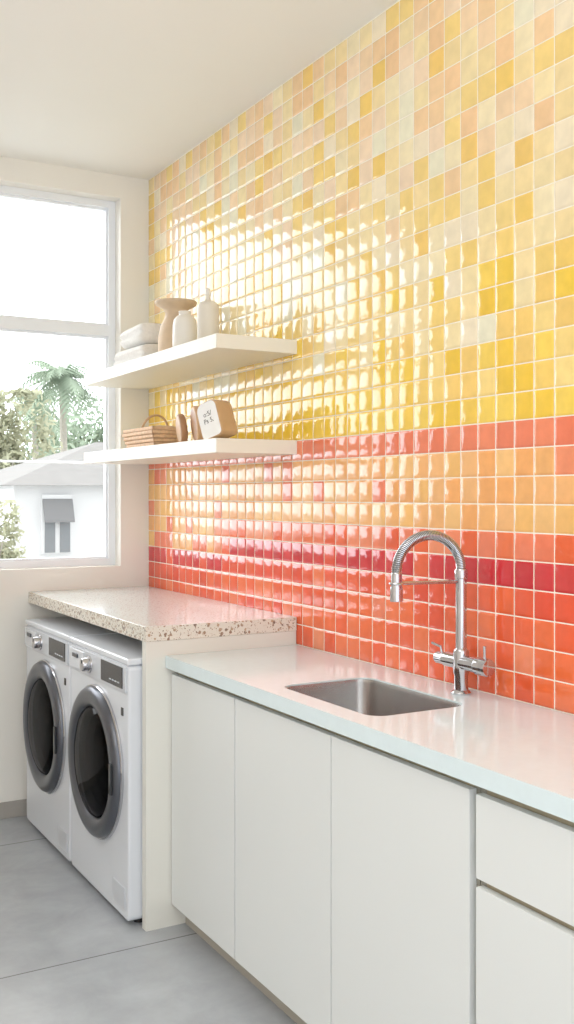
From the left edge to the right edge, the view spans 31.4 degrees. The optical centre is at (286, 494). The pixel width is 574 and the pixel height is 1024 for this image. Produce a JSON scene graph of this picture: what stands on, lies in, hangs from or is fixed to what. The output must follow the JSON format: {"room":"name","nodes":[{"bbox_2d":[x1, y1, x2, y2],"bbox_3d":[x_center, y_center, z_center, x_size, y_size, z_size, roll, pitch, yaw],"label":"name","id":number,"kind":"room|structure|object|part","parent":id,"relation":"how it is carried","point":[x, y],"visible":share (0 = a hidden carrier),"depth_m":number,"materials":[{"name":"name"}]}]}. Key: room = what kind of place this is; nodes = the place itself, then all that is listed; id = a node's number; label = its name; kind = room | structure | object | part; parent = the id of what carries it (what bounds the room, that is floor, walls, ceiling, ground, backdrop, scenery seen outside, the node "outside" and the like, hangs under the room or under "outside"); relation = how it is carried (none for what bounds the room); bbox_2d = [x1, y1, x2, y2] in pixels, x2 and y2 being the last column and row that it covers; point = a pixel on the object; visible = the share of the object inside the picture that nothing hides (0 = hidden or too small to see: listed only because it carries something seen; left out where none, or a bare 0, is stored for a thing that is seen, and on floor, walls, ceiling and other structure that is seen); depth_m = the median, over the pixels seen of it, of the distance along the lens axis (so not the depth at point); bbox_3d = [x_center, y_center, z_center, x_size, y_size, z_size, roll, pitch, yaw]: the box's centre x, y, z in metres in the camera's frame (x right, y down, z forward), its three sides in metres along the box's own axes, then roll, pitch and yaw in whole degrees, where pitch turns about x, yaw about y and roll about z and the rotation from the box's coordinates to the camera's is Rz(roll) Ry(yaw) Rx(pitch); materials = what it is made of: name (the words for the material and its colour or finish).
{"room":"laundry room","nodes":[
{"label":"laundry room","id":0,"kind":"room"},
{"bbox_2d":[0,156,148,802],"bbox_3d":[-2.203,-0.035,4.309,3.608,3.050,0.200,0,0,-29],"label":"wall","id":1,"kind":"structure","parent":0,"point":[130,195],"depth_m":4.94,"materials":[{"name":"paint"}]},
{"bbox_2d":[0,799,26,818],"bbox_3d":[-2.159,1.452,4.212,3.388,0.075,0.012,0,0,-29],"label":"baseboard","id":2,"kind":"structure","parent":1,"relation":"attached to","point":[10,809],"depth_m":4.71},
{"bbox_2d":[0,185,114,568],"bbox_3d":[-1.503,-0.552,4.734,1.445,1.796,0.100,0,0,-29],"label":"window","id":3,"kind":"structure","parent":1,"relation":"in","point":[8,323],"depth_m":5.02,"materials":[{"name":"metal"}]},
{"bbox_2d":[0,815,296,1023],"bbox_3d":[-0.668,1.540,1.595,3.608,0.100,6.435,0,0,-29],"label":"floor","id":4,"kind":"structure","parent":0,"point":[68,956],"depth_m":3.25,"materials":[{"name":"concrete"}]},
{"bbox_2d":[23,617,117,860],"bbox_3d":[-0.786,1.027,4.489,0.653,0.926,0.646,0,0,-29],"label":"washing machine","id":5,"kind":"object","parent":4,"relation":"on","point":[47,693],"visible":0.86,"depth_m":4.26,"materials":[{"name":"white metal"}]},
{"bbox_3d":[-1.141,0.637,4.537,0.006,0.074,0.174,0,0,-29],"label":"detergent drawer","id":6,"kind":"part","parent":5,"relation":"part of","materials":[{"name":"white plastic"}]},
{"bbox_3d":[-1.081,0.637,4.405,0.032,0.068,0.068,0,0,-29],"label":"knob","id":7,"kind":"part","parent":5,"relation":"part of","materials":[{"name":"silver metal"}]},
{"bbox_3d":[-1.054,0.985,4.337,0.037,0.406,0.406,0,0,-29],"label":"door glass","id":8,"kind":"part","parent":5,"relation":"part of","materials":[{"name":"black glass"}]},
{"bbox_3d":[-1.042,0.985,4.344,0.034,0.550,0.550,0,0,-29],"label":"door","id":9,"kind":"part","parent":5,"relation":"part of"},
{"bbox_3d":[-1.029,0.637,4.351,0.008,0.089,0.620,0,0,-29],"label":"control panel","id":10,"kind":"part","parent":5,"relation":"part of","materials":[{"name":"white plastic"}]},
{"bbox_3d":[-1.032,0.985,4.350,0.010,0.562,0.562,0,0,-29],"label":"door trim","id":11,"kind":"part","parent":5,"relation":"part of","materials":[{"name":"silver metal"}]},
{"bbox_3d":[-0.938,0.990,4.120,0.009,0.110,0.020,0,0,-29],"label":"door handle","id":12,"kind":"part","parent":5,"relation":"part of","materials":[{"name":"grey plastic"}]},
{"bbox_3d":[-0.766,0.576,4.500,0.606,0.023,0.646,0,0,-29],"label":"panel","id":13,"kind":"part","parent":5,"relation":"part of","materials":[{"name":"white metal"}]},
{"bbox_2d":[68,633,141,922],"bbox_3d":[-0.463,1.027,3.917,0.653,0.926,0.646,0,0,-29],"label":"washing machine","id":14,"kind":"object","parent":4,"relation":"on","point":[105,729],"visible":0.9,"depth_m":3.64,"materials":[{"name":"metal"}]},
{"bbox_3d":[-0.818,0.637,3.966,0.006,0.074,0.174,0,0,-29],"label":"detergent drawer","id":15,"kind":"part","parent":14,"relation":"part of","materials":[{"name":"white plastic"}]},
{"bbox_3d":[-0.758,0.637,3.833,0.032,0.068,0.068,0,0,-29],"label":"knob","id":16,"kind":"part","parent":14,"relation":"part of","materials":[{"name":"silver metal"}]},
{"bbox_3d":[-0.731,0.985,3.765,0.037,0.406,0.406,0,0,-29],"label":"door glass","id":17,"kind":"part","parent":14,"relation":"part of","materials":[{"name":"black glass"}]},
{"bbox_3d":[-0.719,0.985,3.773,0.034,0.550,0.550,0,0,-29],"label":"door","id":18,"kind":"part","parent":14,"relation":"part of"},
{"bbox_3d":[-0.706,0.637,3.780,0.008,0.089,0.620,0,0,-29],"label":"control panel","id":19,"kind":"part","parent":14,"relation":"part of","materials":[{"name":"white plastic"}]},
{"bbox_3d":[-0.708,0.985,3.778,0.010,0.562,0.562,0,0,-29],"label":"door trim","id":20,"kind":"part","parent":14,"relation":"part of","materials":[{"name":"silver metal"}]},
{"bbox_3d":[-0.443,0.576,3.929,0.606,0.023,0.646,0,0,-29],"label":"panel","id":21,"kind":"part","parent":14,"relation":"part of","materials":[{"name":"white metal"}]},
{"bbox_3d":[-0.615,0.990,3.549,0.009,0.110,0.020,0,0,-29],"label":"door handle","id":22,"kind":"part","parent":14,"relation":"part of","materials":[{"name":"grey plastic"}]},
{"bbox_2d":[172,672,250,981],"bbox_3d":[-0.065,1.043,3.429,0.493,0.894,0.490,0,0,-29],"label":"base cabinet","id":23,"kind":"object","parent":4,"relation":"on","point":[203,714],"visible":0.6,"depth_m":3.30,"materials":[{"name":"paint"}]},
{"bbox_2d":[142,631,295,931],"bbox_3d":[-0.232,0.996,3.639,0.592,0.988,0.036,0,0,-29],"label":"end panel","id":24,"kind":"object","parent":4,"relation":"on","point":[158,911],"visible":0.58,"depth_m":3.51,"materials":[{"name":"paint"}]},
{"bbox_2d":[29,586,296,641],"bbox_3d":[-0.585,0.476,4.262,0.595,0.052,1.471,0,0,-29],"label":"countertop","id":25,"kind":"structure","parent":24,"relation":"on","point":[143,613],"depth_m":3.91,"materials":[{"name":"beige stone"}]},
{"bbox_2d":[235,697,480,1023],"bbox_3d":[0.329,1.043,2.733,0.493,0.894,1.106,0,0,-29],"label":"base cabinet","id":26,"kind":"object","parent":4,"relation":"on","point":[356,882],"visible":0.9,"depth_m":2.53,"materials":[{"name":"paint"}]},
{"bbox_3d":[-0.014,1.014,2.858,0.020,0.793,0.546,0,0,-29],"label":"door","id":27,"kind":"part","parent":26,"relation":"part of","materials":[{"name":"paint"}]},
{"bbox_2d":[166,645,573,822],"bbox_3d":[0.415,0.574,2.568,0.522,0.042,2.462,0,0,-29],"label":"countertop","id":28,"kind":"structure","parent":26,"relation":"on","point":[521,752],"depth_m":2.50,"materials":[{"name":"white stone"}]},
{"bbox_2d":[286,679,460,715],"bbox_3d":[0.229,0.660,2.821,0.307,0.206,0.484,0,0,-29],"label":"undermount sink","id":29,"kind":"object","parent":28,"relation":"in","point":[370,697],"visible":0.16,"depth_m":3.02,"materials":[{"name":"metal"}]},
{"bbox_2d":[389,530,495,695],"bbox_3d":[0.390,0.324,2.790,0.269,0.458,0.245,0,0,-29],"label":"kitchen faucet","id":30,"kind":"object","parent":28,"relation":"on","point":[460,660],"visible":1,"depth_m":2.82,"materials":[{"name":"silver metal"}]},
{"bbox_3d":[0.380,0.239,2.780,0.241,0.014,0.043,0,0,-29],"label":"support arm","id":31,"kind":"part","parent":30,"relation":"part of","materials":[{"name":"silver metal"}]},
{"bbox_3d":[0.432,0.436,2.928,0.009,0.028,0.045,0,0,-35],"label":"lever","id":32,"kind":"part","parent":30,"relation":"part of","materials":[{"name":"silver metal"}]},
{"bbox_3d":[0.532,0.465,2.757,0.049,0.049,0.047,0,0,-29],"label":"handle","id":33,"kind":"part","parent":30,"relation":"part of","materials":[{"name":"silver metal"}]},
{"bbox_3d":[0.533,0.426,2.752,0.010,0.037,0.009,0,0,-29],"label":"lever","id":34,"kind":"part","parent":30,"relation":"part of","materials":[{"name":"silver metal"}]},
{"bbox_3d":[0.257,1.014,2.380,0.020,0.793,0.546,0,0,-29],"label":"door","id":35,"kind":"part","parent":26,"relation":"part of","materials":[{"name":"paint"}]},
{"bbox_2d":[476,788,573,1023],"bbox_3d":[0.814,1.043,1.875,0.493,0.894,0.858,0,0,-29],"label":"base cabinet","id":36,"kind":"object","parent":4,"relation":"on","point":[525,853],"visible":0.95,"depth_m":2.00,"materials":[{"name":"paint"}]},
{"bbox_3d":[0.610,0.966,1.756,0.020,0.304,0.848,0,0,-29],"label":"drawer","id":37,"kind":"part","parent":36,"relation":"part of","materials":[{"name":"paint"}]},
{"bbox_3d":[0.610,0.709,1.756,0.020,0.175,0.848,0,0,-29],"label":"drawer","id":38,"kind":"part","parent":36,"relation":"part of","materials":[{"name":"paint"}]},
{"bbox_2d":[0,0,398,179],"bbox_3d":[-0.668,-1.610,1.595,3.608,0.100,6.435,0,0,-29],"label":"ceiling","id":39,"kind":"structure","parent":0,"point":[128,88],"depth_m":3.71,"materials":[{"name":"paint"}]},
{"bbox_2d":[148,0,573,714],"bbox_3d":[0.899,-0.035,2.367,0.120,3.050,6.235,0,0,-29],"label":"wall","id":40,"kind":"structure","parent":0,"point":[399,209],"depth_m":3.22,"materials":[{"name":"tile"}]},
{"bbox_2d":[84,333,296,389],"bbox_3d":[-0.468,-0.547,4.327,0.331,0.052,1.469,0,0,-29],"label":"floating shelf","id":41,"kind":"object","parent":40,"relation":"attached to","point":[217,352],"visible":1,"depth_m":4.04,"materials":[{"name":"paint"}]},
{"bbox_2d":[113,344,157,365],"bbox_3d":[-0.646,-0.624,4.667,0.195,0.101,0.345,0,0,-32],"label":"folded towel","id":42,"kind":"object","parent":41,"relation":"on","point":[130,354],"visible":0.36,"depth_m":4.55,"materials":[{"name":"fabric"}]},
{"bbox_2d":[120,323,160,348],"bbox_3d":[-0.641,-0.721,4.658,0.176,0.095,0.305,0,0,-26],"label":"folded towel","id":43,"kind":"object","parent":42,"relation":"on","point":[143,333],"visible":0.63,"depth_m":4.53,"materials":[{"name":"fabric"}]},
{"bbox_2d":[155,298,196,351],"bbox_3d":[-0.478,-0.702,4.389,0.180,0.258,0.180,0,0,-29],"label":"vase","id":44,"kind":"object","parent":41,"relation":"on","point":[171,306],"visible":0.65,"depth_m":4.33,"materials":[{"name":"beige ceramic"}]},
{"bbox_2d":[172,310,196,346],"bbox_3d":[-0.408,-0.654,4.083,0.100,0.162,0.100,0,0,-29],"label":"ceramic jar","id":45,"kind":"object","parent":41,"relation":"on","point":[184,324],"visible":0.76,"depth_m":4.04,"materials":[{"name":"white ceramic"}]},
{"bbox_2d":[197,288,218,338],"bbox_3d":[-0.305,-0.688,3.952,0.086,0.229,0.086,0,0,-29],"label":"ceramic bottle","id":46,"kind":"object","parent":41,"relation":"on","point":[207,310],"visible":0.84,"depth_m":3.92,"materials":[{"name":"beige ceramic"}]},
{"bbox_2d":[84,438,296,464],"bbox_3d":[-0.468,-0.176,4.327,0.331,0.052,1.469,0,0,-29],"label":"floating shelf","id":47,"kind":"object","parent":40,"relation":"attached to","point":[214,448],"visible":1,"depth_m":3.87,"materials":[{"name":"paint"}]},
{"bbox_2d":[122,414,178,447],"bbox_3d":[-0.576,-0.276,4.425,0.165,0.147,0.360,0,0,-29],"label":"storage basket","id":48,"kind":"object","parent":47,"relation":"on","point":[166,434],"visible":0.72,"depth_m":4.29,"materials":[{"name":"brown wicker"}]},
{"bbox_3d":[-0.568,-0.305,4.412,0.137,0.088,0.030,0,0,-29],"label":"handle","id":49,"kind":"part","parent":48,"relation":"part of","materials":[{"name":"brown wicker"}]},
{"bbox_2d":[176,414,187,441],"bbox_3d":[-0.424,-0.264,4.105,0.042,0.124,0.124,0,0,-15],"label":"wooden disc","id":50,"kind":"object","parent":47,"relation":"on","point":[181,424],"visible":0.88,"depth_m":4.06,"materials":[{"name":"brown wood"}]},
{"bbox_2d":[190,406,202,439],"bbox_3d":[-0.353,-0.276,4.008,0.044,0.148,0.148,0,0,-15],"label":"wooden disc","id":51,"kind":"object","parent":47,"relation":"on","point":[195,426],"visible":0.62,"depth_m":3.97,"materials":[{"name":"brown wood"}]},
{"bbox_2d":[197,399,237,438],"bbox_3d":[-0.259,-0.279,3.832,0.124,0.154,0.105,0,0,36],"label":"block","id":52,"kind":"object","parent":47,"relation":"on","point":[216,418],"visible":0.99,"depth_m":3.79,"materials":[{"name":"brown wood"}]},
{"label":"outside","id":53,"kind":"structure","parent":0,"visible":0},
{"bbox_3d":[-19.616,3.040,54.986,100.000,0.100,104.965,0,0,-29],"label":"ground","id":54,"kind":"structure","parent":53,"visible":0},
{"bbox_2d":[0,499,25,558],"bbox_3d":[-5.371,1.304,18.758,1.206,3.553,1.377,0,0,-29],"label":"tree","id":55,"kind":"object","parent":54,"relation":"on","point":[6,552],"visible":0.38,"depth_m":18.80,"materials":[{"name":"green plant"}]},
{"bbox_2d":[0,387,62,468],"bbox_3d":[-9.838,-0.129,34.439,4.212,7.103,3.863,0,0,-29],"label":"tree","id":56,"kind":"object","parent":54,"relation":"on","point":[13,440],"visible":0.41,"depth_m":34.60,"materials":[{"name":"green plant"}]},
{"bbox_2d":[4,394,77,459],"bbox_3d":[-11.751,-0.959,47.887,4.371,7.910,4.054,0,0,-29],"label":"tree","id":57,"kind":"object","parent":54,"relation":"on","point":[56,430],"visible":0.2,"depth_m":47.74,"materials":[{"name":"green plant"}]},
{"bbox_2d":[4,421,86,459],"bbox_3d":[-13.993,-0.573,56.319,7.804,7.139,6.139,0,0,-29],"label":"tree","id":58,"kind":"object","parent":54,"relation":"on","point":[58,442],"visible":0.02,"depth_m":56.72,"materials":[{"name":"green plant"}]},
{"bbox_2d":[0,442,103,557],"bbox_3d":[-4.216,0.755,29.210,9.700,4.470,7.700,0,0,-29],"label":"neighbouring house","id":59,"kind":"structure","parent":54,"relation":"on","point":[61,514],"depth_m":24.59,"materials":[{"name":"white paint"}]},
{"bbox_3d":[-5.635,0.930,24.254,0.246,0.880,0.030,0,0,-29],"label":"pane","id":60,"kind":"part","parent":59,"relation":"part of","materials":[{"name":"grey glass"}]},
{"bbox_3d":[-5.317,0.930,24.434,0.246,0.880,0.030,0,0,-29],"label":"pane","id":61,"kind":"part","parent":59,"relation":"part of","materials":[{"name":"grey glass"}]},
{"bbox_2d":[7,360,103,451],"bbox_3d":[-9.324,-1.313,41.870,4.688,8.616,4.471,0,0,34],"label":"palm tree","id":62,"kind":"object","parent":54,"relation":"on","point":[63,382],"visible":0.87,"depth_m":41.36,"materials":[{"name":"green plant"}]},
{"bbox_2d":[19,398,103,454],"bbox_3d":[-13.292,-1.968,68.547,11.233,9.926,9.130,0,0,-29],"label":"tree","id":63,"kind":"object","parent":54,"relation":"on","point":[97,434],"visible":0.09,"depth_m":66.58,"materials":[{"name":"green plant"}]}
]}

